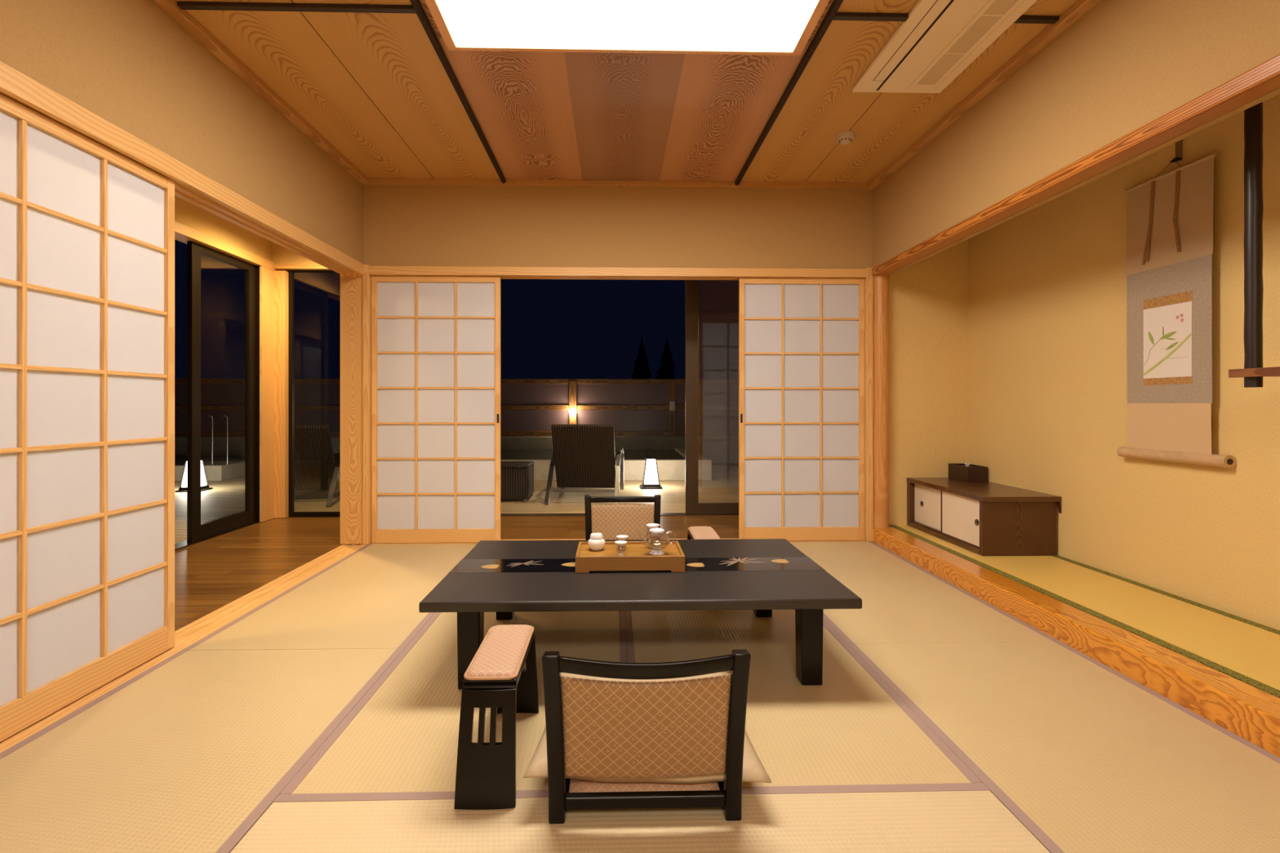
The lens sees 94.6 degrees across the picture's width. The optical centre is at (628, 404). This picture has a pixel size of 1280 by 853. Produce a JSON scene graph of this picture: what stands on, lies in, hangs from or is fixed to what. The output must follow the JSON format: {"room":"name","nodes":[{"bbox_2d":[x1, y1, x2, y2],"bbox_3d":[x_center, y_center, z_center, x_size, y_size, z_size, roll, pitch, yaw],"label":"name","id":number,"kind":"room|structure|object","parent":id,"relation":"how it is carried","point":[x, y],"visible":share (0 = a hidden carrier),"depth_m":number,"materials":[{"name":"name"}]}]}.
{"room":"traditional dwelling","nodes":[
{"label":"traditional dwelling","id":0,"kind":"room"},
{"bbox_2d":[0,0,363,263],"bbox_3d":[-1.880,-0.299,0.920,0.130,2.600,6.600,0,0,-1],"label":"wall","id":1,"kind":"structure","parent":0,"point":[129,64],"depth_m":2.44,"materials":[{"name":"beige paint"}]},
{"bbox_2d":[0,61,364,275],"bbox_3d":[-1.918,-0.958,2.399,0.157,0.075,3.638,0,0,-1],"label":"lintel","id":2,"kind":"object","parent":1,"relation":"attached to","point":[191,185],"visible":0.72,"depth_m":2.46,"materials":[{"name":"brown wood"}]},
{"bbox_2d":[0,544,366,753],"bbox_3d":[-1.909,1.027,2.399,0.176,0.049,3.638,0,0,-1],"label":"sill","id":3,"kind":"structure","parent":1,"relation":"attached to","point":[186,636],"depth_m":2.70,"materials":[{"name":"brown wood"}]},
{"bbox_2d":[0,93,174,742],"bbox_3d":[-1.877,0.040,1.966,0.030,1.920,0.946,0,0,-1],"label":"screen","id":4,"kind":"object","parent":3,"relation":"on","point":[87,229],"visible":1,"depth_m":2.02,"materials":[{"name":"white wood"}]},
{"bbox_2d":[362,264,371,544],"bbox_3d":[-1.875,0.002,4.272,0.042,1.998,0.138,0,0,-1],"label":"post","id":5,"kind":"object","parent":3,"relation":"on","point":[366,277],"visible":0.64,"depth_m":4.20,"materials":[{"name":"brown wood"}]},
{"bbox_2d":[340,274,362,544],"bbox_3d":[-1.980,0.036,4.279,0.167,1.930,0.120,0,0,-1],"label":"wooden post","id":6,"kind":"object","parent":1,"relation":"attached to","point":[351,286],"depth_m":4.22,"materials":[{"name":"brown wood"}]},
{"bbox_2d":[174,195,271,261],"bbox_3d":[-3.176,-0.249,2.949,0.150,2.500,4.800,0,0,-1],"label":"wall","id":7,"kind":"structure","parent":0,"point":[186,213],"depth_m":4.54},
{"bbox_2d":[174,221,279,271],"bbox_3d":[-3.157,-1.213,3.800,0.150,0.072,3.020,0,0,-1],"label":"trim","id":8,"kind":"structure","parent":7,"relation":"attached to","point":[183,233],"depth_m":4.46,"materials":[{"name":"brown wood"}]},
{"bbox_2d":[271,241,317,263],"bbox_3d":[-0.265,-0.249,5.357,5.790,2.500,0.130,0,0,-1],"label":"wall","id":9,"kind":"structure","parent":0,"point":[280,255],"depth_m":5.22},
{"bbox_2d":[274,263,330,271],"bbox_3d":[-0.719,-1.215,5.311,4.800,0.041,0.120,0,0,-1],"label":"trim","id":10,"kind":"structure","parent":9,"relation":"attached to","point":[282,267],"depth_m":5.20,"materials":[{"name":"brown wood"}]},
{"bbox_2d":[288,270,340,516],"bbox_3d":[-2.596,-0.106,5.274,0.855,2.206,0.036,0,0,-1],"label":"window","id":11,"kind":"structure","parent":9,"relation":"in","point":[291,513],"depth_m":5.25,"materials":[{"name":"brown metal"}]},
{"bbox_2d":[684,280,738,514],"bbox_3d":[1.098,-0.106,5.371,1.165,2.206,0.036,0,0,-1],"label":"door","id":12,"kind":"structure","parent":9,"relation":"in","point":[692,506],"depth_m":5.34,"materials":[{"name":"brown metal"}]},
{"bbox_2d":[174,463,738,543],"bbox_3d":[-2.561,1.062,4.955,14.000,0.078,10.500,0,0,-1],"label":"patio floor","id":13,"kind":"structure","parent":0,"point":[226,498],"depth_m":6.42,"materials":[{"name":"beige stone"}]},
{"bbox_2d":[174,459,213,492],"bbox_3d":[-5.152,0.778,7.001,0.260,0.490,0.260,0,0,-1],"label":"lantern","id":14,"kind":"object","parent":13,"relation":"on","point":[204,486],"visible":0.35,"depth_m":6.97,"materials":[{"name":"white paper"}]},
{"bbox_2d":[174,457,244,481],"bbox_3d":[-6.387,0.918,8.411,1.900,0.210,1.160,0,0,-1],"label":"stone planter","id":15,"kind":"object","parent":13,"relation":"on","point":[220,470],"visible":0.26,"depth_m":8.03,"materials":[{"name":"grey stone"}]},
{"bbox_2d":[207,414,213,464],"bbox_3d":[-5.640,0.478,7.955,0.018,0.669,0.070,0,0,32],"label":"metal pipe","id":16,"kind":"object","parent":15,"relation":"on","point":[209,415],"visible":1,"depth_m":7.97,"materials":[{"name":"metal"}]},
{"bbox_2d":[222,415,227,464],"bbox_3d":[-5.440,0.478,7.960,0.018,0.669,0.070,0,0,32],"label":"metal pipe","id":17,"kind":"object","parent":15,"relation":"on","point":[223,415],"visible":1,"depth_m":7.98,"materials":[{"name":"metal"}]},
{"bbox_2d":[294,424,340,506],"bbox_3d":[-3.435,0.615,6.318,0.750,0.814,1.100,0,0,-11],"label":"wicker lounge chair","id":18,"kind":"object","parent":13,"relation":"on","point":[317,467],"visible":0.43,"depth_m":6.10,"materials":[{"name":"wicker"}]},
{"bbox_2d":[174,436,738,463],"bbox_3d":[-2.688,0.787,10.078,14.000,0.472,0.150,0,0,-1],"label":"wall","id":19,"kind":"structure","parent":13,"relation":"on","point":[721,450],"depth_m":10.04,"materials":[{"name":"grey stone"}]},
{"bbox_2d":[174,378,738,437],"bbox_3d":[-2.687,0.059,10.070,13.800,0.985,0.107,0,0,-1],"label":"fence","id":20,"kind":"object","parent":19,"relation":"on","point":[635,407],"visible":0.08,"depth_m":10.10,"materials":[{"name":"brown wood"}]},
{"bbox_2d":[568,407,576,416],"bbox_3d":[-0.950,0.127,9.986,0.118,0.139,0.118,0,0,44],"label":"wall lamp","id":21,"kind":"object","parent":20,"relation":"attached to","point":[572,411],"visible":1,"depth_m":9.95,"materials":[{"name":"white glass"}]},
{"bbox_2d":[670,401,675,410],"bbox_3d":[0.748,0.029,10.089,0.084,0.155,0.023,0,0,-1],"label":"outlet box","id":22,"kind":"object","parent":20,"relation":"attached to","point":[672,403],"visible":1,"depth_m":10.08,"materials":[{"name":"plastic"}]},
{"bbox_2d":[501,461,534,502],"bbox_3d":[-1.316,0.831,6.386,0.530,0.385,0.490,0,0,-1],"label":"wicker ottoman","id":23,"kind":"object","parent":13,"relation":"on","point":[517,477],"visible":0.52,"depth_m":6.15,"materials":[{"name":"wicker"}]},
{"bbox_2d":[337,448,711,481],"bbox_3d":[-1.484,0.884,8.933,5.150,0.278,2.160,0,0,-1],"label":"wall","id":24,"kind":"structure","parent":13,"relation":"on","point":[670,462],"depth_m":7.91,"materials":[{"name":"grey concrete"}]},
{"bbox_2d":[544,424,623,504],"bbox_3d":[-0.457,0.615,6.518,0.750,0.814,1.100,0,0,3],"label":"wicker lounge chair","id":25,"kind":"object","parent":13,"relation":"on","point":[584,455],"visible":0.98,"depth_m":6.26,"materials":[{"name":"wicker"}]},
{"bbox_2d":[640,448,662,488],"bbox_3d":[0.273,0.778,7.256,0.260,0.490,0.260,0,0,-1],"label":"lantern","id":26,"kind":"object","parent":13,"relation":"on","point":[651,480],"visible":1,"depth_m":7.18,"materials":[{"name":"white paper"}]},
{"bbox_2d":[174,515,866,631],"bbox_3d":[-0.261,1.038,2.991,5.900,0.066,4.740,0,0,-1],"label":"floor","id":27,"kind":"structure","parent":0,"point":[211,574],"depth_m":4.15,"materials":[{"name":"brown wood"}]},
{"bbox_2d":[174,521,257,550],"bbox_3d":[-3.147,1.009,2.780,0.120,0.024,4.460,0,0,-1],"label":"threshold","id":28,"kind":"object","parent":27,"relation":"on","point":[184,544],"visible":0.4,"depth_m":4.30,"materials":[{"name":"brown wood"}]},
{"bbox_2d":[259,266,288,522],"bbox_3d":[-3.123,-0.087,5.161,0.205,2.176,0.300,0,0,-1],"label":"pillar","id":29,"kind":"object","parent":27,"relation":"on","point":[273,285],"visible":0.75,"depth_m":5.17,"materials":[{"name":"brown wood"}]},
{"bbox_2d":[186,240,259,542],"bbox_3d":[-3.168,-0.088,4.668,0.090,2.178,0.844,0,0,-1],"label":"door","id":30,"kind":"structure","parent":29,"relation":"attached to","point":[197,531],"depth_m":4.49,"materials":[{"name":"black wood"}]},
{"bbox_2d":[501,512,738,516],"bbox_3d":[0.195,1.011,5.381,2.970,0.021,0.105,0,0,-1],"label":"threshold","id":31,"kind":"object","parent":27,"relation":"on","point":[661,513],"depth_m":5.35,"materials":[{"name":"brown wood"}]},
{"bbox_2d":[862,267,873,542],"bbox_3d":[1.756,0.002,4.365,0.048,1.998,0.134,0,0,-1],"label":"post","id":32,"kind":"object","parent":27,"relation":"on","point":[868,280],"visible":0.64,"depth_m":4.30,"materials":[{"name":"brown wood"}]},
{"bbox_2d":[363,185,872,268],"bbox_3d":[-0.057,-1.291,4.327,3.685,0.615,0.120,0,0,-1],"label":"wall","id":33,"kind":"structure","parent":0,"point":[404,225],"depth_m":4.27,"materials":[{"name":"beige paint"}]},
{"bbox_2d":[368,266,866,279],"bbox_3d":[-0.061,-0.957,4.321,3.585,0.060,0.132,0,0,-1],"label":"lintel","id":34,"kind":"object","parent":33,"relation":"attached to","point":[505,273],"visible":0.76,"depth_m":4.26,"materials":[{"name":"brown wood"}]},
{"bbox_2d":[369,537,866,544],"bbox_3d":[-0.062,1.026,4.327,3.585,0.051,0.118,0,0,-1],"label":"sill","id":35,"kind":"structure","parent":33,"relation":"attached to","point":[722,538],"depth_m":4.31,"materials":[{"name":"brown wood"}]},
{"bbox_2d":[371,275,501,543],"bbox_3d":[-1.390,0.037,4.268,0.921,1.926,0.031,0,0,-1],"label":"screen","id":36,"kind":"object","parent":35,"relation":"on","point":[436,340],"visible":0.96,"depth_m":4.27,"materials":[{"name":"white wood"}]},
{"bbox_2d":[738,277,864,541],"bbox_3d":[1.270,0.037,4.334,0.921,1.926,0.031,0,0,-1],"label":"screen","id":37,"kind":"object","parent":35,"relation":"on","point":[802,340],"visible":0.9,"depth_m":4.33,"materials":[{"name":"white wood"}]},
{"bbox_2d":[151,0,1101,190],"bbox_3d":[0.039,-1.612,0.978,3.800,0.094,6.620,0,0,-1],"label":"ceiling","id":38,"kind":"structure","parent":0,"point":[376,85],"depth_m":3.08,"materials":[{"name":"brown wood"}]},
{"bbox_2d":[424,0,829,55],"bbox_3d":[-0.008,-1.586,2.382,1.578,0.026,0.526,0,0,-1],"label":"recessed light","id":39,"kind":"object","parent":38,"relation":"in","point":[719,27],"visible":1,"depth_m":2.47,"materials":[{"name":"white plastic"}]},
{"bbox_2d":[836,130,854,144],"bbox_3d":[1.285,-1.572,3.500,0.102,0.053,0.102,0,0,-1],"label":"smoke detector","id":40,"kind":"object","parent":38,"relation":"attached to","point":[845,137],"visible":1,"depth_m":3.47,"materials":[{"name":"plastic"}]},
{"bbox_2d":[852,0,1036,93],"bbox_3d":[1.369,-1.587,2.421,0.452,0.024,1.140,0,0,-1],"label":"air conditioner","id":41,"kind":"object","parent":38,"relation":"attached to","point":[938,40],"visible":1,"depth_m":2.58,"materials":[{"name":"white plastic"}]},
{"bbox_2d":[917,53,964,84],"bbox_3d":[1.466,-1.577,2.784,0.088,0.002,0.250,0,0,-1],"label":"grille","id":42,"kind":"object","parent":41,"relation":"attached to","point":[944,64],"depth_m":2.78,"materials":[{"name":"beige plastic"}]},
{"bbox_2d":[946,16,1002,53],"bbox_3d":[1.472,-1.577,2.524,0.088,0.002,0.250,0,0,-1],"label":"grille","id":43,"kind":"object","parent":41,"relation":"attached to","point":[980,27],"depth_m":2.52,"materials":[{"name":"beige plastic"}]},
{"bbox_2d":[982,0,1018,14],"bbox_3d":[1.478,-1.577,2.264,0.088,0.002,0.250,0,0,-1],"label":"grille","id":44,"kind":"object","parent":41,"relation":"attached to","point":[994,6],"depth_m":2.34,"materials":[{"name":"beige plastic"}]},
{"bbox_2d":[888,239,968,524],"bbox_3d":[2.189,-0.224,4.444,0.670,2.450,0.117,0,0,-1],"label":"wall","id":45,"kind":"structure","parent":0,"point":[928,298],"depth_m":4.39,"materials":[{"name":"beige paint"}]},
{"bbox_2d":[872,0,1279,275],"bbox_3d":[1.925,-0.299,1.045,0.125,2.600,6.660,0,0,-1],"label":"wall","id":46,"kind":"structure","parent":0,"point":[1122,65],"depth_m":2.41,"materials":[{"name":"beige paint"}]},
{"bbox_2d":[871,53,1279,275],"bbox_3d":[1.860,-0.963,2.523,0.090,0.057,3.698,0,0,-1],"label":"beam alcove","id":47,"kind":"structure","parent":46,"relation":"attached to","point":[1263,78],"depth_m":2.22,"materials":[{"name":"brown wood"}]},
{"bbox_2d":[968,93,1279,631],"bbox_3d":[2.619,-0.224,2.603,0.100,2.450,3.820,0,0,-1],"label":"wall","id":48,"kind":"structure","parent":0,"point":[1047,369],"depth_m":3.10,"materials":[{"name":"beige paint"}]},
{"bbox_2d":[1116,152,1235,467],"bbox_3d":[2.538,-0.429,2.764,0.053,1.398,0.534,0,0,-1],"label":"scroll","id":49,"kind":"object","parent":48,"relation":"attached to","point":[1170,214],"visible":1,"depth_m":2.75,"materials":[{"name":"beige paper"}]},
{"bbox_2d":[1143,301,1191,378],"bbox_3d":[2.528,-0.295,2.774,0.003,0.338,0.245,0,0,-1],"label":"painting","id":50,"kind":"object","parent":49,"relation":"on","point":[1167,325],"depth_m":2.77,"materials":[{"name":"white paper"}]},
{"bbox_2d":[1169,138,1182,163],"bbox_3d":[2.542,-1.280,2.747,0.047,0.317,0.032,0,0,-1],"label":"hook","id":51,"kind":"object","parent":48,"relation":"attached to","point":[1179,144],"visible":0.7,"depth_m":2.74,"materials":[{"name":"metal"}]},
{"bbox_2d":[1228,366,1279,377],"bbox_3d":[2.401,-0.112,1.435,0.391,0.030,1.450,0,0,-1],"label":"shelf","id":52,"kind":"object","parent":48,"relation":"attached to","point":[1262,371],"visible":1,"depth_m":2.07,"materials":[{"name":"brown wood"}]},
{"bbox_3d":[2.305,-1.474,2.595,0.730,0.050,3.820,0,0,-1],"label":"ceiling","id":53,"kind":"structure","parent":0,"visible":0},
{"bbox_2d":[1244,102,1263,387],"bbox_3d":[2.227,-0.754,2.105,0.049,1.387,0.049,0,0,-1],"label":"post","id":54,"kind":"object","parent":53,"relation":"hanging from","point":[1253,116],"visible":0.66,"depth_m":2.09,"materials":[{"name":"brown wood"}]},
{"bbox_3d":[-0.087,1.086,2.445,3.820,0.070,3.640,0,0,-1],"label":"floor","id":55,"kind":"structure","parent":0,"visible":0},
{"bbox_2d":[0,648,404,852],"bbox_3d":[-1.347,1.026,1.504,0.899,0.051,1.819,0,0,-1],"label":"mat","id":56,"kind":"object","parent":55,"relation":"on","point":[187,754],"visible":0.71,"depth_m":1.69,"materials":[{"name":"wicker"}]},
{"bbox_2d":[182,543,476,650],"bbox_3d":[-1.392,1.026,3.322,0.899,0.051,1.817,0,0,-1],"label":"mat","id":57,"kind":"object","parent":55,"relation":"on","point":[371,597],"visible":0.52,"depth_m":2.91,"materials":[{"name":"fabric"}]},
{"bbox_2d":[280,610,627,794],"bbox_3d":[-0.463,1.026,2.436,0.911,0.051,1.819,0,0,-1],"label":"mat","id":58,"kind":"object","parent":55,"relation":"on","point":[402,735],"visible":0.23,"depth_m":1.88,"materials":[{"name":"wicker"}]},
{"bbox_2d":[418,538,862,689],"bbox_3d":[0.036,0.832,2.456,1.508,0.338,0.910,0,0,-1],"label":"table","id":59,"kind":"object","parent":58,"relation":"on","point":[504,578],"visible":0.98,"depth_m":2.14,"materials":[{"name":"black wood"}]},
{"bbox_2d":[575,541,684,573],"bbox_3d":[0.003,0.633,2.462,0.434,0.064,0.258,0,0,-1],"label":"tray","id":60,"kind":"object","parent":59,"relation":"on","point":[637,557],"visible":1,"depth_m":2.34,"materials":[{"name":"brown wood"}]},
{"bbox_2d":[587,533,604,551],"bbox_3d":[-0.136,0.578,2.485,0.074,0.068,0.074,0,0,-1],"label":"lidded jar","id":61,"kind":"object","parent":60,"relation":"on","point":[596,542],"visible":1,"depth_m":2.46,"materials":[{"name":"white ceramic"}]},
{"bbox_2d":[614,540,626,555],"bbox_3d":[-0.032,0.584,2.389,0.051,0.055,0.051,0,0,-1],"label":"tea cup","id":62,"kind":"object","parent":60,"relation":"on","point":[620,543],"visible":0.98,"depth_m":2.38,"materials":[{"name":"white ceramic"}]},
{"bbox_2d":[616,534,627,550],"bbox_3d":[-0.028,0.584,2.492,0.051,0.055,0.051,0,0,-1],"label":"tea cup","id":63,"kind":"object","parent":60,"relation":"on","point":[622,537],"visible":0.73,"depth_m":2.48,"materials":[{"name":"white ceramic"}]},
{"bbox_2d":[645,523,660,548],"bbox_3d":[0.104,0.563,2.515,0.060,0.098,0.060,0,0,-1],"label":"glass pitcher","id":64,"kind":"object","parent":60,"relation":"on","point":[651,525],"visible":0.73,"depth_m":2.51,"materials":[{"name":"clear glass"}]},
{"bbox_2d":[639,524,675,555],"bbox_3d":[0.113,0.551,2.412,0.129,0.122,0.107,0,0,38],"label":"glass teapot","id":65,"kind":"object","parent":60,"relation":"on","point":[656,531],"visible":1,"depth_m":2.40,"materials":[{"name":"clear glass"}]},
{"bbox_2d":[230,782,1049,852],"bbox_3d":[0.031,1.026,1.083,1.833,0.051,0.909,0,0,-1],"label":"mat","id":66,"kind":"object","parent":55,"relation":"on","point":[966,817],"visible":0.87,"depth_m":1.40,"materials":[{"name":"wicker"}]},
{"bbox_2d":[453,624,538,809],"bbox_3d":[-0.362,0.846,1.691,0.151,0.311,0.470,0,0,-1],"label":"armrest","id":67,"kind":"object","parent":66,"relation":"on","point":[495,678],"visible":1,"depth_m":1.50,"materials":[{"name":"black paint"}]},
{"bbox_2d":[541,648,751,824],"bbox_3d":[0.035,0.789,1.602,0.482,0.424,0.545,0,0,-1],"label":"chair","id":68,"kind":"object","parent":66,"relation":"on","point":[595,728],"visible":0.98,"depth_m":1.38,"materials":[{"name":"black paint"}]},
{"bbox_2d":[523,671,771,783],"bbox_3d":[0.048,0.909,1.722,0.603,0.071,0.578,1,0,1],"label":"floor cushion","id":69,"kind":"object","parent":68,"relation":"on","point":[753,771],"visible":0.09,"depth_m":1.46,"materials":[{"name":"beige fabric"}]},
{"bbox_2d":[625,609,982,786],"bbox_3d":[0.453,1.026,2.459,0.921,0.051,1.819,0,0,-1],"label":"mat","id":70,"kind":"object","parent":55,"relation":"on","point":[851,728],"visible":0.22,"depth_m":1.95,"materials":[{"name":"wicker"}]},
{"bbox_2d":[687,526,721,539],"bbox_3d":[0.409,0.846,3.187,0.151,0.311,0.470,0,0,-1],"label":"armrest","id":71,"kind":"object","parent":70,"relation":"on","point":[694,532],"visible":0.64,"depth_m":3.18,"materials":[{"name":"beige fabric"}]},
{"bbox_2d":[873,274,888,528],"bbox_3d":[1.840,-0.020,4.314,0.113,1.830,0.113,0,0,-1],"label":"pillar alcove","id":72,"kind":"structure","parent":55,"relation":"on","point":[881,282],"depth_m":4.27,"materials":[{"name":"brown wood"}]},
{"bbox_2d":[789,542,1059,644],"bbox_3d":[1.345,1.026,3.390,0.907,0.051,1.817,0,0,-1],"label":"mat","id":73,"kind":"object","parent":55,"relation":"on","point":[903,602],"visible":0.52,"depth_m":2.90,"materials":[{"name":"wicker"}]},
{"bbox_2d":[847,641,1279,852],"bbox_3d":[1.391,1.026,1.572,0.907,0.051,1.819,0,0,-1],"label":"mat","id":74,"kind":"object","parent":55,"relation":"on","point":[1086,756],"visible":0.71,"depth_m":1.70,"materials":[{"name":"wicker"}]},
{"bbox_2d":[872,525,1279,757],"bbox_3d":[1.898,0.973,2.523,0.149,0.156,3.698,0,0,-1],"label":"plinth alcove","id":75,"kind":"object","parent":55,"relation":"on","point":[1250,713],"visible":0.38,"depth_m":2.23,"materials":[{"name":"brown wood"}]},
{"bbox_3d":[-0.036,1.026,3.811,1.833,0.051,0.907,0,0,-1],"label":"mat","id":76,"kind":"object","parent":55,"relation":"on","visible":0},
{"bbox_2d":[584,494,661,540],"bbox_3d":[-0.032,0.789,3.515,0.482,0.424,0.545,0,0,-1],"label":"chair","id":77,"kind":"object","parent":76,"relation":"on","point":[611,520],"visible":0.56,"depth_m":3.72,"materials":[{"name":"black paint"}]},
{"bbox_3d":[2.272,0.999,2.535,0.598,0.104,3.703,0,0,-1],"label":"floor","id":78,"kind":"structure","parent":0,"visible":0},
{"bbox_2d":[888,524,1279,697],"bbox_3d":[2.272,0.921,2.536,0.596,0.051,3.699,0,0,-1],"label":"mat","id":79,"kind":"object","parent":78,"relation":"on","point":[1247,651],"visible":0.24,"depth_m":2.53,"materials":[{"name":"beige wicker"}]},
{"bbox_2d":[906,477,1061,555],"bbox_3d":[2.303,0.719,3.925,0.464,0.352,0.920,0,0,-1],"label":"base cabinet","id":80,"kind":"object","parent":79,"relation":"on","point":[983,518],"visible":0.97,"depth_m":3.55,"materials":[{"name":"brown wood"}]},
{"bbox_2d":[948,462,987,481],"bbox_3d":[2.442,0.483,4.257,0.140,0.120,0.244,0,0,-1],"label":"tissue box","id":81,"kind":"object","parent":80,"relation":"on","point":[966,472],"visible":1,"depth_m":4.16,"materials":[{"name":"brown wood"}]},
{"label":"outside","id":82,"kind":"structure","parent":0,"visible":0},
{"bbox_3d":[-1.158,5.101,49.253,120.000,0.200,150.000,0,0,-1],"label":"ground","id":83,"kind":"structure","parent":82,"visible":0},
{"bbox_2d":[631,336,652,378],"bbox_3d":[0.940,-0.458,49.305,4.220,10.918,4.408,0,0,-20],"label":"conifer tree","id":84,"kind":"object","parent":83,"relation":"on","point":[642,369],"visible":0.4,"depth_m":48.98,"materials":[{"name":"black plant"}]},
{"bbox_2d":[655,336,675,378],"bbox_3d":[3.647,-0.870,55.748,5.443,11.742,5.142,0,0,-1],"label":"conifer tree","id":85,"kind":"object","parent":83,"relation":"on","point":[665,371],"visible":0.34,"depth_m":55.51,"materials":[{"name":"black plant"}]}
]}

